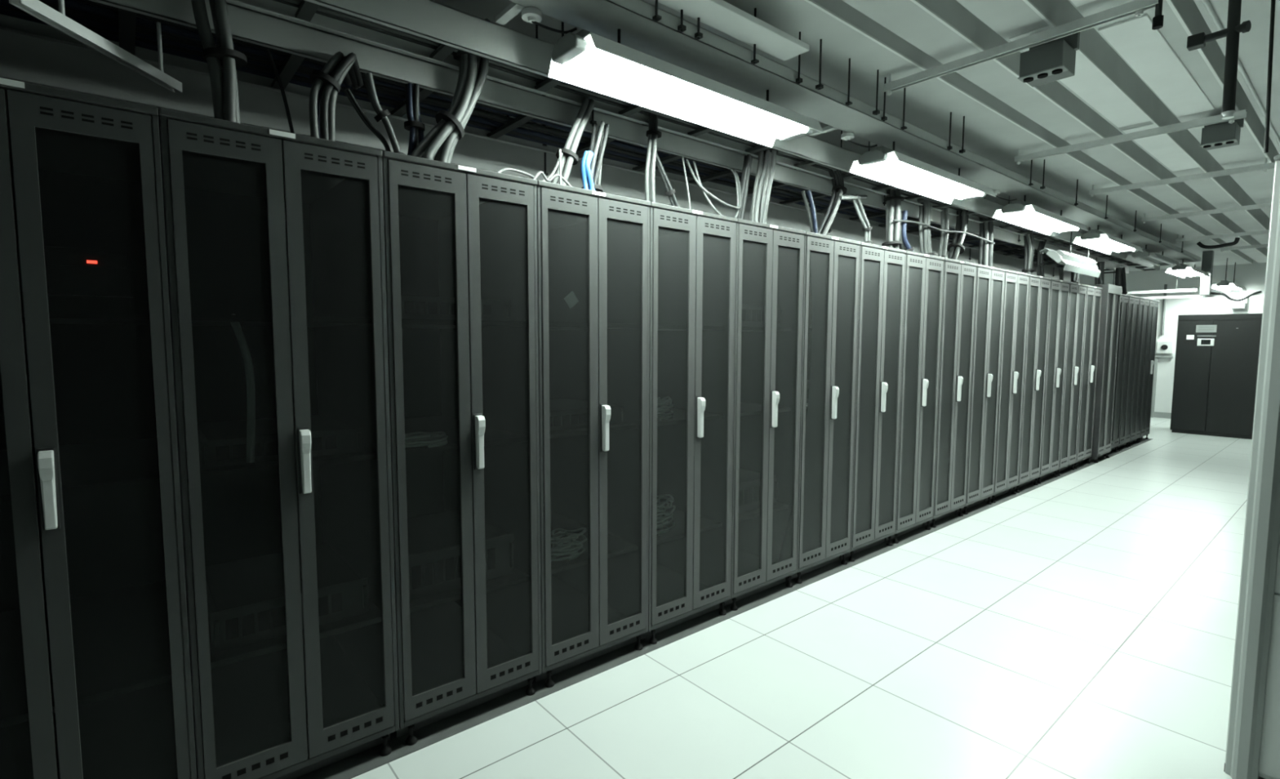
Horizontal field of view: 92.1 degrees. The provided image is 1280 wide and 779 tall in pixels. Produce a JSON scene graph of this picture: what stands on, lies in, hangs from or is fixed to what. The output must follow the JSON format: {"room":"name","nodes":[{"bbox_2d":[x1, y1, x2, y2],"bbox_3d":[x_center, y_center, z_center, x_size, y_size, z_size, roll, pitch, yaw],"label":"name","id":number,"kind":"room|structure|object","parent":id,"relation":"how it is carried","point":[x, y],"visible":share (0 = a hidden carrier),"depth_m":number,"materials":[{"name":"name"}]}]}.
{"room":"server room","nodes":[
{"label":"server room","id":0,"kind":"room"},
{"bbox_2d":[76,0,1279,275],"bbox_3d":[4.176,-1.940,5.566,17.500,0.233,5.800,-4,6,-40],"label":"ceiling","id":1,"kind":"structure","parent":0,"point":[1004,115],"depth_m":3.47,"materials":[{"name":"grey paint"}]},
{"bbox_2d":[8,0,182,92],"bbox_3d":[-1.511,-1.244,1.734,0.030,0.584,0.541,0,5,-1],"label":"strut","id":2,"kind":"object","parent":1,"relation":"hanging from","point":[36,8],"visible":1,"depth_m":1.71,"materials":[{"name":"metal"}]},
{"bbox_2d":[0,29,1080,283],"bbox_3d":[1.658,-1.560,5.415,12.600,0.530,0.441,-4,6,-40],"label":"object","id":3,"kind":"object","parent":1,"relation":"hanging from","point":[23,58],"visible":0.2,"depth_m":2.62,"materials":[{"name":"grey paint"}]},
{"bbox_2d":[0,0,1128,274],"bbox_3d":[2.027,-1.573,4.970,12.600,0.431,0.459,-4,6,-40],"label":"cable tray","id":4,"kind":"object","parent":1,"relation":"hanging from","point":[300,42],"visible":0.5,"depth_m":2.52,"materials":[{"name":"grey paint"}]},
{"bbox_2d":[0,0,1105,268],"bbox_3d":[1.796,-1.385,4.792,12.001,0.042,0.396,-4,6,-40],"label":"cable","id":5,"kind":"object","parent":4,"relation":"on","point":[178,40],"visible":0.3,"depth_m":2.50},
{"bbox_2d":[685,158,742,209],"bbox_3d":[0.425,-1.106,3.334,0.377,0.261,0.138,-4,6,-40],"label":"loose cable","id":6,"kind":"object","parent":4,"relation":"hanging from","point":[701,187],"visible":1,"depth_m":3.27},
{"bbox_2d":[547,28,822,147],"bbox_3d":[0.263,-1.288,2.619,1.390,0.182,0.306,-4,6,-40],"label":"light","id":7,"kind":"object","parent":1,"relation":"hanging from","point":[586,60],"visible":1,"depth_m":2.52,"materials":[{"name":"white plastic"}]},
{"bbox_2d":[226,0,1159,271],"bbox_3d":[2.509,-1.611,4.934,13.300,0.346,0.225,-4,6,-40],"label":"cable tray","id":8,"kind":"object","parent":1,"relation":"hanging from","point":[453,28],"visible":0.48,"depth_m":2.35,"materials":[{"name":"grey paint"}]},
{"bbox_2d":[272,0,1136,264],"bbox_3d":[2.239,-1.462,4.722,12.601,0.037,0.177,-4,6,-40],"label":"cable","id":9,"kind":"object","parent":8,"relation":"on","point":[322,11],"visible":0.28,"depth_m":2.71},
{"bbox_2d":[653,0,808,61],"bbox_3d":[-0.148,-1.483,2.015,2.178,0.145,0.135,-4,6,-40],"label":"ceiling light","id":10,"kind":"object","parent":1,"relation":"hanging from","point":[721,15],"visible":1,"depth_m":2.46,"materials":[{"name":"metal"}]},
{"bbox_2d":[494,0,1201,262],"bbox_3d":[2.863,-1.662,4.817,13.700,0.224,0.432,-4,6,-40],"label":"cable tray","id":11,"kind":"object","parent":1,"relation":"hanging from","point":[645,28],"visible":0.86,"depth_m":2.95,"materials":[{"name":"grey paint"}]},
{"bbox_2d":[521,6,577,34],"bbox_3d":[-0.325,-1.307,2.187,0.197,0.080,0.071,2,5,16],"label":"junction box","id":12,"kind":"object","parent":11,"relation":"attached to","point":[529,15],"visible":0.99,"depth_m":2.19,"materials":[{"name":"white plastic"}]},
{"bbox_2d":[848,141,995,204],"bbox_3d":[1.836,-1.389,3.926,1.390,0.182,0.306,-4,6,-40],"label":"light","id":13,"kind":"object","parent":11,"relation":"hanging from","point":[882,164],"visible":1,"depth_m":3.83,"materials":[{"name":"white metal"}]},
{"bbox_2d":[992,195,1088,235],"bbox_3d":[3.438,-1.492,5.257,1.390,0.182,0.306,-4,6,-40],"label":"light","id":14,"kind":"object","parent":11,"relation":"hanging from","point":[1020,213],"visible":1,"depth_m":5.16,"materials":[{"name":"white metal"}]},
{"bbox_2d":[1072,225,1143,254],"bbox_3d":[4.973,-1.591,6.532,1.390,0.182,0.306,-4,6,-40],"label":"light","id":15,"kind":"object","parent":11,"relation":"hanging from","point":[1095,239],"visible":1,"depth_m":6.43,"materials":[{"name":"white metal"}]},
{"bbox_2d":[1124,244,1180,267],"bbox_3d":[6.495,-1.689,7.796,1.390,0.182,0.306,-4,6,-40],"label":"light","id":16,"kind":"object","parent":11,"relation":"hanging from","point":[1148,258],"visible":0.99,"depth_m":7.70,"materials":[{"name":"plastic"}]},
{"bbox_2d":[1164,259,1209,278],"bbox_3d":[8.154,-1.796,9.174,1.390,0.182,0.306,-4,6,-40],"label":"light","id":17,"kind":"object","parent":11,"relation":"hanging from","point":[1181,271],"visible":0.98,"depth_m":9.05,"materials":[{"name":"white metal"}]},
{"bbox_2d":[884,0,1158,96],"bbox_3d":[1.657,-1.563,2.828,0.038,0.107,1.125,-4,6,-40],"label":"strut","id":18,"kind":"object","parent":1,"relation":"hanging from","point":[1137,7],"visible":1,"depth_m":2.74,"materials":[{"name":"metal"}]},
{"bbox_2d":[1017,31,1079,87],"bbox_3d":[1.855,-1.513,2.809,0.175,0.202,0.195,-4,6,-40],"label":"outlet box","id":19,"kind":"object","parent":1,"relation":"attached to","point":[1054,60],"visible":0.98,"depth_m":2.77,"materials":[{"name":"grey metal"}]},
{"bbox_2d":[1039,226,1100,277],"bbox_3d":[4.593,-1.511,6.561,1.230,0.581,0.243,-4,6,-40],"label":"light","id":20,"kind":"object","parent":1,"relation":"hanging from","point":[1074,263],"visible":0.94,"depth_m":6.37,"materials":[{"name":"plastic"}]},
{"bbox_2d":[1008,25,1149,127],"bbox_3d":[2.460,-1.655,3.370,1.845,0.006,0.166,-4,6,-40],"label":"board","id":21,"kind":"object","parent":1,"relation":"attached to","point":[1087,82],"visible":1,"depth_m":3.46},
{"bbox_2d":[1014,109,1246,164],"bbox_3d":[3.144,-1.659,4.063,0.038,0.107,1.215,-4,6,-40],"label":"strut","id":22,"kind":"object","parent":1,"relation":"hanging from","point":[1240,114],"visible":0.89,"depth_m":3.99,"materials":[{"name":"metal"}]},
{"bbox_2d":[1098,13,1214,116],"bbox_3d":[2.735,-1.639,3.217,1.656,0.012,0.171,-4,6,-40],"label":"ceiling panel","id":23,"kind":"object","parent":1,"relation":"attached to","point":[1148,52],"visible":1,"depth_m":3.07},
{"bbox_2d":[1151,0,1164,30],"bbox_3d":[2.017,-1.494,2.400,0.031,0.172,0.031,-1,5,-17],"label":"hanger","id":24,"kind":"object","parent":1,"relation":"hanging from","point":[1157,20],"visible":1,"depth_m":2.39,"materials":[{"name":"black metal"}]},
{"bbox_2d":[1122,124,1198,171],"bbox_3d":[3.826,-1.743,4.505,1.530,0.006,0.166,-4,6,-40],"label":"board","id":25,"kind":"object","parent":1,"relation":"attached to","point":[1159,146],"visible":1,"depth_m":4.50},
{"bbox_2d":[1088,157,1275,197],"bbox_3d":[4.415,-1.738,5.093,0.038,0.107,1.175,-4,6,-40],"label":"strut","id":26,"kind":"object","parent":1,"relation":"hanging from","point":[1265,166],"visible":0.9,"depth_m":5.03,"materials":[{"name":"metal"}]},
{"bbox_2d":[1142,292,1264,299],"bbox_3d":[8.860,-1.809,9.798,0.045,0.701,2.610,-4,6,-40],"label":"trunking","id":27,"kind":"object","parent":1,"relation":"hanging from","point":[1249,293],"visible":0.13,"depth_m":9.79,"materials":[{"name":"white metal"}]},
{"bbox_2d":[1141,202,1271,223],"bbox_3d":[5.885,-1.834,6.319,0.038,0.107,1.184,-4,6,-40],"label":"strut","id":28,"kind":"object","parent":1,"relation":"hanging from","point":[1144,219],"visible":1,"depth_m":6.35,"materials":[{"name":"metal"}]},
{"bbox_2d":[1199,250,1213,295],"bbox_3d":[8.803,-1.806,9.592,0.126,0.675,0.117,-4,6,-40],"label":"duct","id":29,"kind":"object","parent":1,"relation":"hanging from","point":[1207,259],"visible":0.94,"depth_m":9.55,"materials":[{"name":"grey metal"}]},
{"bbox_2d":[1186,0,1251,119],"bbox_3d":[2.200,-1.302,2.357,0.053,0.548,0.185,-2,5,-27],"label":"pipe","id":30,"kind":"object","parent":1,"relation":"hanging from","point":[1198,41],"visible":1,"depth_m":2.31,"materials":[{"name":"metal"}]},
{"bbox_2d":[1200,118,1244,150],"bbox_3d":[3.557,-1.587,3.779,0.184,0.202,0.177,-4,6,-40],"label":"outlet box","id":31,"kind":"object","parent":1,"relation":"attached to","point":[1222,135],"visible":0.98,"depth_m":3.74,"materials":[{"name":"grey metal"}]},
{"bbox_2d":[1175,230,1269,243],"bbox_3d":[7.473,-1.936,7.644,0.038,0.107,1.283,-4,6,-40],"label":"strut","id":32,"kind":"object","parent":1,"relation":"hanging from","point":[1262,232],"visible":1,"depth_m":7.78,"materials":[{"name":"metal"}]},
{"bbox_2d":[1211,257,1246,291],"bbox_3d":[10.185,-1.977,10.652,1.390,0.497,0.306,-4,6,-40],"label":"light","id":33,"kind":"object","parent":1,"relation":"hanging from","point":[1223,285],"visible":1,"depth_m":10.50,"materials":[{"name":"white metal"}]},
{"bbox_2d":[1201,0,1279,146],"bbox_3d":[3.920,-1.683,3.857,11.700,0.018,0.018,-4,6,-40],"label":"conduit","id":34,"kind":"object","parent":1,"relation":"attached to","point":[1209,8],"visible":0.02,"depth_m":3.19,"materials":[{"name":"metal"}]},
{"bbox_2d":[1263,0,1275,153],"bbox_3d":[1.990,-1.148,1.944,0.010,0.789,0.030,-4,6,-40],"label":"rod","id":35,"kind":"object","parent":1,"relation":"hanging from","point":[1273,2],"visible":1,"depth_m":1.95,"materials":[{"name":"metal"}]},
{"bbox_2d":[351,417,1252,778],"bbox_3d":[4.167,1.079,5.810,17.500,0.050,5.800,-4,6,-40],"label":"floor","id":36,"kind":"structure","parent":0,"point":[1082,624],"depth_m":2.86,"materials":[{"name":"tile"}]},
{"bbox_2d":[0,77,196,778],"bbox_3d":[-1.874,0.271,1.973,0.596,2.140,1.040,-4,6,-40],"label":"tall cabinet","id":37,"kind":"object","parent":36,"relation":"on","point":[95,672],"visible":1,"depth_m":1.93,"materials":[{"name":"metal"}]},
{"bbox_2d":[16,244,133,312],"bbox_3d":[-1.751,-0.310,1.780,0.440,0.175,0.358,-4,6,-40],"label":"server","id":38,"kind":"object","parent":37,"relation":"in","point":[78,279],"visible":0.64,"depth_m":1.73,"materials":[{"name":"metal"}]},
{"bbox_2d":[0,437,159,502],"bbox_3d":[-1.899,0.251,2.002,0.556,0.020,0.920,-4,6,-40],"label":"shelf","id":39,"kind":"object","parent":37,"relation":"attached to","point":[92,464],"depth_m":1.99,"materials":[{"name":"metal"}]},
{"bbox_2d":[22,309,150,324],"bbox_3d":[-1.898,-0.227,1.964,0.556,0.020,0.920,-4,6,-40],"label":"shelf","id":40,"kind":"object","parent":37,"relation":"attached to","point":[55,317],"depth_m":1.75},
{"bbox_2d":[0,580,172,728],"bbox_3d":[-1.901,0.849,2.051,0.556,0.020,0.920,-4,6,-40],"label":"shelf","id":41,"kind":"object","parent":37,"relation":"attached to","point":[121,631],"depth_m":2.03,"materials":[{"name":"metal"}]},
{"bbox_2d":[158,108,399,778],"bbox_3d":[-1.413,0.241,2.356,0.596,2.140,1.040,-4,6,-40],"label":"tall cabinet","id":42,"kind":"object","parent":36,"relation":"on","point":[279,235],"visible":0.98,"depth_m":2.23,"materials":[{"name":"metal"}]},
{"bbox_2d":[191,0,247,123],"bbox_3d":[-1.281,-1.027,1.896,0.130,0.490,0.114,0,5,1],"label":"cable bundle","id":43,"kind":"object","parent":42,"relation":"on","point":[224,90],"visible":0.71,"depth_m":1.87,"materials":[{"name":"plastic"}]},
{"bbox_2d":[230,321,255,462],"bbox_3d":[-1.292,-0.004,2.014,0.113,0.481,0.034,4,6,36],"label":"hanging cable","id":44,"kind":"object","parent":42,"relation":"hanging from","point":[250,379],"visible":0.9,"depth_m":1.99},
{"bbox_2d":[177,313,372,327],"bbox_3d":[-1.437,-0.257,2.346,0.556,0.020,0.920,-4,6,-40],"label":"shelf","id":45,"kind":"object","parent":42,"relation":"attached to","point":[198,320],"depth_m":2.10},
{"bbox_2d":[265,48,294,133],"bbox_3d":[-1.190,-0.966,2.053,0.089,0.312,0.018,0,5,-4],"label":"loose cable","id":46,"kind":"object","parent":42,"relation":"on","point":[275,70],"visible":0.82,"depth_m":2.05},
{"bbox_2d":[197,414,363,468],"bbox_3d":[-1.341,0.177,2.265,0.480,0.089,0.522,-4,6,-40],"label":"server","id":47,"kind":"object","parent":42,"relation":"on","point":[220,443],"visible":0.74,"depth_m":2.13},
{"bbox_2d":[185,437,376,479],"bbox_3d":[-1.438,0.222,2.385,0.556,0.020,0.920,-4,6,-40],"label":"shelf","id":48,"kind":"object","parent":42,"relation":"attached to","point":[369,452],"depth_m":2.02,"materials":[{"name":"metal"}]},
{"bbox_2d":[204,543,368,653],"bbox_3d":[-1.343,0.753,2.312,0.480,0.134,0.522,-4,6,-40],"label":"server","id":49,"kind":"object","parent":42,"relation":"on","point":[246,601],"visible":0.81,"depth_m":2.19,"materials":[{"name":"metal"}]},
{"bbox_2d":[193,580,381,669],"bbox_3d":[-1.440,0.820,2.434,0.556,0.020,0.920,-4,6,-40],"label":"shelf","id":50,"kind":"object","parent":42,"relation":"attached to","point":[246,651],"depth_m":2.08,"materials":[{"name":"metal"}]},
{"bbox_2d":[308,51,363,141],"bbox_3d":[-1.040,-0.987,2.184,0.136,0.352,0.330,0,5,-1],"label":"cable bundle","id":51,"kind":"object","parent":42,"relation":"on","point":[326,86],"visible":0.8,"depth_m":2.07,"materials":[{"name":"plastic"}]},
{"bbox_2d":[382,151,541,745],"bbox_3d":[-0.952,0.211,2.739,0.596,2.140,1.040,-4,6,-40],"label":"tall cabinet","id":52,"kind":"object","parent":36,"relation":"on","point":[467,234],"depth_m":2.58,"materials":[{"name":"metal"}]},
{"bbox_2d":[343,88,391,151],"bbox_3d":[-0.958,-0.927,2.188,0.159,0.232,0.034,-4,6,-40],"label":"cable bundle","id":53,"kind":"object","parent":52,"relation":"on","point":[348,94],"visible":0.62,"depth_m":2.18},
{"bbox_2d":[362,72,405,155],"bbox_3d":[-0.907,-0.960,2.205,0.143,0.294,0.060,-4,6,-40],"label":"cable bundle","id":54,"kind":"object","parent":52,"relation":"on","point":[381,115],"visible":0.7,"depth_m":2.18,"materials":[{"name":"plastic"}]},
{"bbox_2d":[404,83,425,155],"bbox_3d":[-0.843,-0.976,2.309,0.072,0.310,0.074,-4,6,-40],"label":"cable bundle","id":55,"kind":"object","parent":52,"relation":"on","point":[414,125],"visible":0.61,"depth_m":2.29,"materials":[{"name":"plastic"}]},
{"bbox_2d":[410,50,476,159],"bbox_3d":[-0.802,-1.116,2.316,0.424,0.591,0.210,-1,5,-9],"label":"cable bundle","id":56,"kind":"object","parent":52,"relation":"on","point":[428,148],"visible":0.44,"depth_m":2.32,"materials":[{"name":"plastic"}]},
{"bbox_2d":[400,294,511,320],"bbox_3d":[-0.879,-0.331,2.609,0.480,0.089,0.522,-4,6,-40],"label":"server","id":57,"kind":"object","parent":52,"relation":"on","point":[414,307],"visible":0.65,"depth_m":2.39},
{"bbox_2d":[407,509,514,600],"bbox_3d":[-0.882,0.701,2.693,0.480,0.178,0.522,-4,6,-40],"label":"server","id":58,"kind":"object","parent":52,"relation":"on","point":[434,539],"visible":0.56,"depth_m":2.54,"materials":[{"name":"metal"}]},
{"bbox_2d":[434,18,489,163],"bbox_3d":[-0.651,-1.134,2.442,0.170,0.609,0.390,1,5,14],"label":"cable bundle","id":59,"kind":"object","parent":52,"relation":"on","point":[445,153],"visible":0.36,"depth_m":2.35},
{"bbox_2d":[401,318,526,328],"bbox_3d":[-0.976,-0.287,2.729,0.556,0.020,0.920,-4,6,-40],"label":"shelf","id":60,"kind":"object","parent":52,"relation":"attached to","point":[406,323],"depth_m":2.49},
{"bbox_2d":[404,415,528,455],"bbox_3d":[-0.977,0.192,2.768,0.556,0.020,0.920,-4,6,-40],"label":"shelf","id":61,"kind":"object","parent":52,"relation":"attached to","point":[494,434],"depth_m":2.71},
{"bbox_2d":[409,566,529,613],"bbox_3d":[-0.979,0.790,2.817,0.556,0.020,0.920,-4,6,-40],"label":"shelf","id":62,"kind":"object","parent":52,"relation":"attached to","point":[521,574],"depth_m":2.47,"materials":[{"name":"metal"}]},
{"bbox_2d":[535,180,650,687],"bbox_3d":[-0.491,0.182,3.122,0.596,2.140,1.040,-4,6,-40],"label":"tall cabinet","id":63,"kind":"object","parent":36,"relation":"on","point":[594,246],"depth_m":2.94,"materials":[{"name":"metal"}]},
{"bbox_2d":[551,97,594,185],"bbox_3d":[-0.274,-1.081,2.803,0.158,0.443,0.398,1,5,13],"label":"cable bundle","id":64,"kind":"object","parent":63,"relation":"on","point":[570,158],"visible":0.68,"depth_m":2.68,"materials":[{"name":"plastic"}]},
{"bbox_2d":[549,397,624,431],"bbox_3d":[-0.419,0.117,3.031,0.480,0.089,0.522,-4,6,-40],"label":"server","id":65,"kind":"object","parent":63,"relation":"on","point":[564,413],"visible":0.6,"depth_m":2.84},
{"bbox_2d":[580,151,595,191],"bbox_3d":[-0.228,-0.954,2.728,0.070,0.193,0.050,-2,5,-22],"label":"cable","id":66,"kind":"object","parent":63,"relation":"on","point":[585,172],"visible":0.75,"depth_m":2.71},
{"bbox_2d":[551,511,630,573],"bbox_3d":[-0.518,0.760,3.200,0.556,0.020,0.920,-4,6,-40],"label":"cable bundle","id":67,"kind":"object","parent":63,"relation":"attached to","point":[617,544],"depth_m":3.09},
{"bbox_2d":[548,321,638,329],"bbox_3d":[-0.515,-0.316,3.112,0.556,0.020,0.920,-4,6,-40],"label":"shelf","id":68,"kind":"object","parent":63,"relation":"attached to","point":[572,325],"depth_m":2.86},
{"bbox_2d":[550,422,638,438],"bbox_3d":[-0.516,0.162,3.151,0.556,0.020,0.920,-4,6,-40],"label":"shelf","id":69,"kind":"object","parent":63,"relation":"attached to","point":[631,426],"depth_m":2.81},
{"bbox_2d":[581,120,608,192],"bbox_3d":[-0.208,-1.029,2.782,0.134,0.335,0.108,-4,6,-40],"label":"cable bundle","id":70,"kind":"object","parent":63,"relation":"on","point":[601,139],"visible":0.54,"depth_m":2.77,"materials":[{"name":"plastic"}]},
{"bbox_2d":[640,201,737,644],"bbox_3d":[-0.030,0.152,3.505,0.596,2.140,1.040,-4,6,-40],"label":"tall cabinet","id":71,"kind":"object","parent":36,"relation":"on","point":[692,291],"depth_m":3.13,"materials":[{"name":"metal"}]},
{"bbox_2d":[641,113,662,202],"bbox_3d":[0.049,-1.121,3.102,0.085,0.476,0.285,0,5,-8],"label":"cable bundle","id":72,"kind":"object","parent":71,"relation":"on","point":[653,132],"visible":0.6,"depth_m":2.98,"materials":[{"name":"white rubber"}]},
{"bbox_2d":[655,152,679,207],"bbox_3d":[0.129,-1.028,3.092,0.170,0.282,0.053,-4,6,-40],"label":"cable bundle","id":73,"kind":"object","parent":71,"relation":"on","point":[670,192],"visible":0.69,"depth_m":3.09,"materials":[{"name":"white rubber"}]},
{"bbox_2d":[294,437,1152,778],"bbox_3d":[2.162,1.073,5.482,14.000,0.003,1.136,-4,6,-40],"label":"trim","id":74,"kind":"structure","parent":36,"relation":"on","point":[357,764],"depth_m":2.88,"materials":[{"name":"metal"}]},
{"bbox_2d":[724,217,805,610],"bbox_3d":[0.431,0.122,3.888,0.596,2.140,1.040,-4,6,-40],"label":"tall cabinet","id":75,"kind":"object","parent":36,"relation":"on","point":[770,258],"visible":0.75,"depth_m":3.50,"materials":[{"name":"metal"}]},
{"bbox_2d":[737,154,752,219],"bbox_3d":[0.580,-1.103,3.437,0.129,0.396,0.058,-4,6,-40],"label":"cable bundle","id":76,"kind":"object","parent":75,"relation":"on","point":[748,159],"visible":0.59,"depth_m":3.42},
{"bbox_2d":[744,148,778,223],"bbox_3d":[0.709,-1.188,3.619,0.171,0.534,0.394,0,5,2],"label":"cable bundle","id":77,"kind":"object","parent":75,"relation":"on","point":[766,168],"visible":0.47,"depth_m":3.48,"materials":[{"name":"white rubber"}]},
{"bbox_2d":[786,231,861,583],"bbox_3d":[0.892,0.092,4.271,0.596,2.140,1.040,-4,6,-40],"label":"tall cabinet","id":78,"kind":"object","parent":36,"relation":"on","point":[831,264],"visible":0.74,"depth_m":3.89,"materials":[{"name":"metal"}]},
{"bbox_2d":[800,190,817,233],"bbox_3d":[1.057,-1.084,3.838,0.137,0.288,0.054,-4,6,-40],"label":"cable bundle","id":79,"kind":"object","parent":78,"relation":"on","point":[813,224],"visible":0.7,"depth_m":3.83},
{"bbox_2d":[795,168,847,235],"bbox_3d":[1.174,-1.220,4.043,0.271,0.536,0.273,-4,6,-40],"label":"cable bundle","id":80,"kind":"object","parent":78,"relation":"on","point":[838,189],"visible":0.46,"depth_m":3.98,"materials":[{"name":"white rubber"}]},
{"bbox_2d":[840,241,906,561],"bbox_3d":[1.353,0.063,4.653,0.596,2.140,1.040,-4,6,-40],"label":"tall cabinet","id":81,"kind":"object","parent":36,"relation":"on","point":[881,268],"visible":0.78,"depth_m":4.27,"materials":[{"name":"metal"}]},
{"bbox_2d":[850,194,872,244],"bbox_3d":[1.507,-1.142,4.210,0.251,0.340,0.072,-4,6,-40],"label":"cable bundle","id":82,"kind":"object","parent":81,"relation":"on","point":[867,228],"visible":0.73,"depth_m":4.21,"materials":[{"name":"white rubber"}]},
{"bbox_2d":[885,250,944,542],"bbox_3d":[1.814,0.033,5.036,0.596,2.140,1.040,-4,6,-40],"label":"tall cabinet","id":83,"kind":"object","parent":36,"relation":"on","point":[923,273],"visible":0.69,"depth_m":4.65,"materials":[{"name":"metal"}]},
{"bbox_2d":[859,187,904,248],"bbox_3d":[1.722,-1.234,4.486,0.362,0.487,0.142,1,5,7],"label":"cable bundle","id":84,"kind":"object","parent":83,"relation":"on","point":[894,200],"visible":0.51,"depth_m":4.45,"materials":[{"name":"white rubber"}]},
{"bbox_2d":[898,210,914,252],"bbox_3d":[1.966,-1.156,4.592,0.180,0.327,0.119,-4,6,-40],"label":"cable bundle","id":85,"kind":"object","parent":83,"relation":"on","point":[905,245],"visible":0.47,"depth_m":4.55,"materials":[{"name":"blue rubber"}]},
{"bbox_2d":[903,199,936,255],"bbox_3d":[2.126,-1.247,4.825,0.384,0.474,0.125,0,5,-1],"label":"cable bundle","id":86,"kind":"object","parent":83,"relation":"on","point":[925,242],"visible":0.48,"depth_m":4.79,"materials":[{"name":"plastic"}]},
{"bbox_2d":[923,257,977,527],"bbox_3d":[2.275,0.003,5.419,0.596,2.140,1.040,-4,6,-40],"label":"tall cabinet","id":87,"kind":"object","parent":36,"relation":"on","point":[958,292],"visible":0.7,"depth_m":5.04,"materials":[{"name":"metal"}]},
{"bbox_2d":[937,207,948,257],"bbox_3d":[2.450,-1.230,4.986,0.062,0.471,0.107,4,6,37],"label":"cable bundle","id":88,"kind":"object","parent":87,"relation":"on","point":[944,212],"visible":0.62,"depth_m":4.99,"materials":[{"name":"plastic"}]},
{"bbox_2d":[946,208,968,259],"bbox_3d":[2.649,-1.301,5.153,0.234,0.540,0.132,-4,6,-40],"label":"cable bundle","id":89,"kind":"object","parent":87,"relation":"on","point":[956,247],"visible":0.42,"depth_m":5.14,"materials":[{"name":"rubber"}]},
{"bbox_2d":[955,263,1005,514],"bbox_3d":[2.736,-0.026,5.802,0.596,2.140,1.040,-4,6,-40],"label":"tall cabinet","id":90,"kind":"object","parent":36,"relation":"on","point":[989,281],"visible":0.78,"depth_m":5.42,"materials":[{"name":"metal"}]},
{"bbox_2d":[948,213,993,266],"bbox_3d":[2.930,-1.329,5.469,0.534,0.551,0.161,-1,5,-9],"label":"cable bundle","id":91,"kind":"object","parent":90,"relation":"on","point":[986,228],"visible":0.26,"depth_m":5.51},
{"bbox_2d":[984,269,1030,502],"bbox_3d":[3.197,-0.056,6.185,0.596,2.140,1.040,-4,6,-40],"label":"tall cabinet","id":92,"kind":"object","parent":36,"relation":"on","point":[1015,289],"visible":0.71,"depth_m":5.80,"materials":[{"name":"metal"}]},
{"bbox_2d":[1008,274,1051,493],"bbox_3d":[3.658,-0.086,6.568,0.596,2.140,1.040,-4,6,-40],"label":"tall cabinet","id":93,"kind":"object","parent":36,"relation":"on","point":[1038,293],"visible":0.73,"depth_m":6.19,"materials":[{"name":"metal"}]},
{"bbox_2d":[1022,233,1035,274],"bbox_3d":[3.889,-1.335,6.187,0.164,0.438,0.112,-4,6,-40],"label":"cable bundle","id":94,"kind":"object","parent":93,"relation":"on","point":[1028,239],"visible":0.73,"depth_m":6.18,"materials":[{"name":"plastic"}]},
{"bbox_2d":[1031,278,1070,484],"bbox_3d":[4.119,-0.115,6.951,0.596,2.140,1.040,-4,6,-40],"label":"tall cabinet","id":95,"kind":"object","parent":36,"relation":"on","point":[1059,289],"visible":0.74,"depth_m":6.57,"materials":[{"name":"metal"}]},
{"bbox_2d":[1050,281,1087,475],"bbox_3d":[4.580,-0.145,7.334,0.596,2.140,1.040,-4,6,-40],"label":"tall cabinet","id":96,"kind":"object","parent":36,"relation":"on","point":[1077,291],"visible":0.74,"depth_m":6.95,"materials":[{"name":"metal"}]},
{"bbox_2d":[1067,284,1102,468],"bbox_3d":[5.041,-0.175,7.716,0.596,2.140,1.040,-4,6,-40],"label":"tall cabinet","id":97,"kind":"object","parent":36,"relation":"on","point":[1093,295],"visible":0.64,"depth_m":7.34,"materials":[{"name":"metal"}]},
{"bbox_2d":[1088,284,1122,462],"bbox_3d":[5.541,-0.227,8.086,0.604,2.187,1.007,-4,6,-40],"label":"tall cabinet","id":98,"kind":"object","parent":36,"relation":"on","point":[1111,294],"visible":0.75,"depth_m":7.63,"materials":[{"name":"metal"}]},
{"bbox_2d":[1103,293,1128,456],"bbox_3d":[5.988,-0.224,8.527,0.571,2.112,1.004,-4,6,-40],"label":"tall cabinet","id":99,"kind":"object","parent":36,"relation":"on","point":[1124,298],"visible":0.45,"depth_m":8.21,"materials":[{"name":"metal"}]},
{"bbox_2d":[1111,295,1140,451],"bbox_3d":[6.430,-0.252,8.894,0.571,2.112,1.004,-4,6,-40],"label":"tall cabinet","id":100,"kind":"object","parent":36,"relation":"on","point":[1133,301],"visible":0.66,"depth_m":8.51,"materials":[{"name":"metal"}]},
{"bbox_2d":[1123,297,1150,446],"bbox_3d":[6.872,-0.281,9.261,0.571,2.112,1.004,-4,6,-40],"label":"tall cabinet","id":101,"kind":"object","parent":36,"relation":"on","point":[1144,305],"visible":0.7,"depth_m":8.88,"materials":[{"name":"metal"}]},
{"bbox_2d":[1133,298,1159,442],"bbox_3d":[7.325,-0.308,9.614,0.571,2.112,1.040,-4,6,-40],"label":"tall cabinet","id":102,"kind":"object","parent":36,"relation":"on","point":[1153,304],"visible":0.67,"depth_m":9.24,"materials":[{"name":"metal"}]},
{"bbox_2d":[1169,313,1262,439],"bbox_3d":[9.416,-0.242,10.036,0.870,1.930,1.000,-4,6,-40],"label":"air conditioning unit","id":103,"kind":"object","parent":36,"relation":"on","point":[1216,361],"visible":0.8,"depth_m":9.76,"materials":[{"name":"grey metal"}]},
{"bbox_2d":[1223,154,1279,778],"bbox_3d":[2.714,0.292,2.114,1.114,2.106,0.800,-4,6,-40],"label":"column","id":104,"kind":"structure","parent":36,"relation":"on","point":[1253,735],"depth_m":2.06,"materials":[{"name":"grey paint"}]},
{"bbox_2d":[1080,259,1266,413],"bbox_3d":[10.933,-0.952,11.297,0.100,3.150,6.000,-4,6,-40],"label":"wall","id":105,"kind":"structure","parent":0,"point":[1251,277],"depth_m":11.91,"materials":[{"name":"white paint"}]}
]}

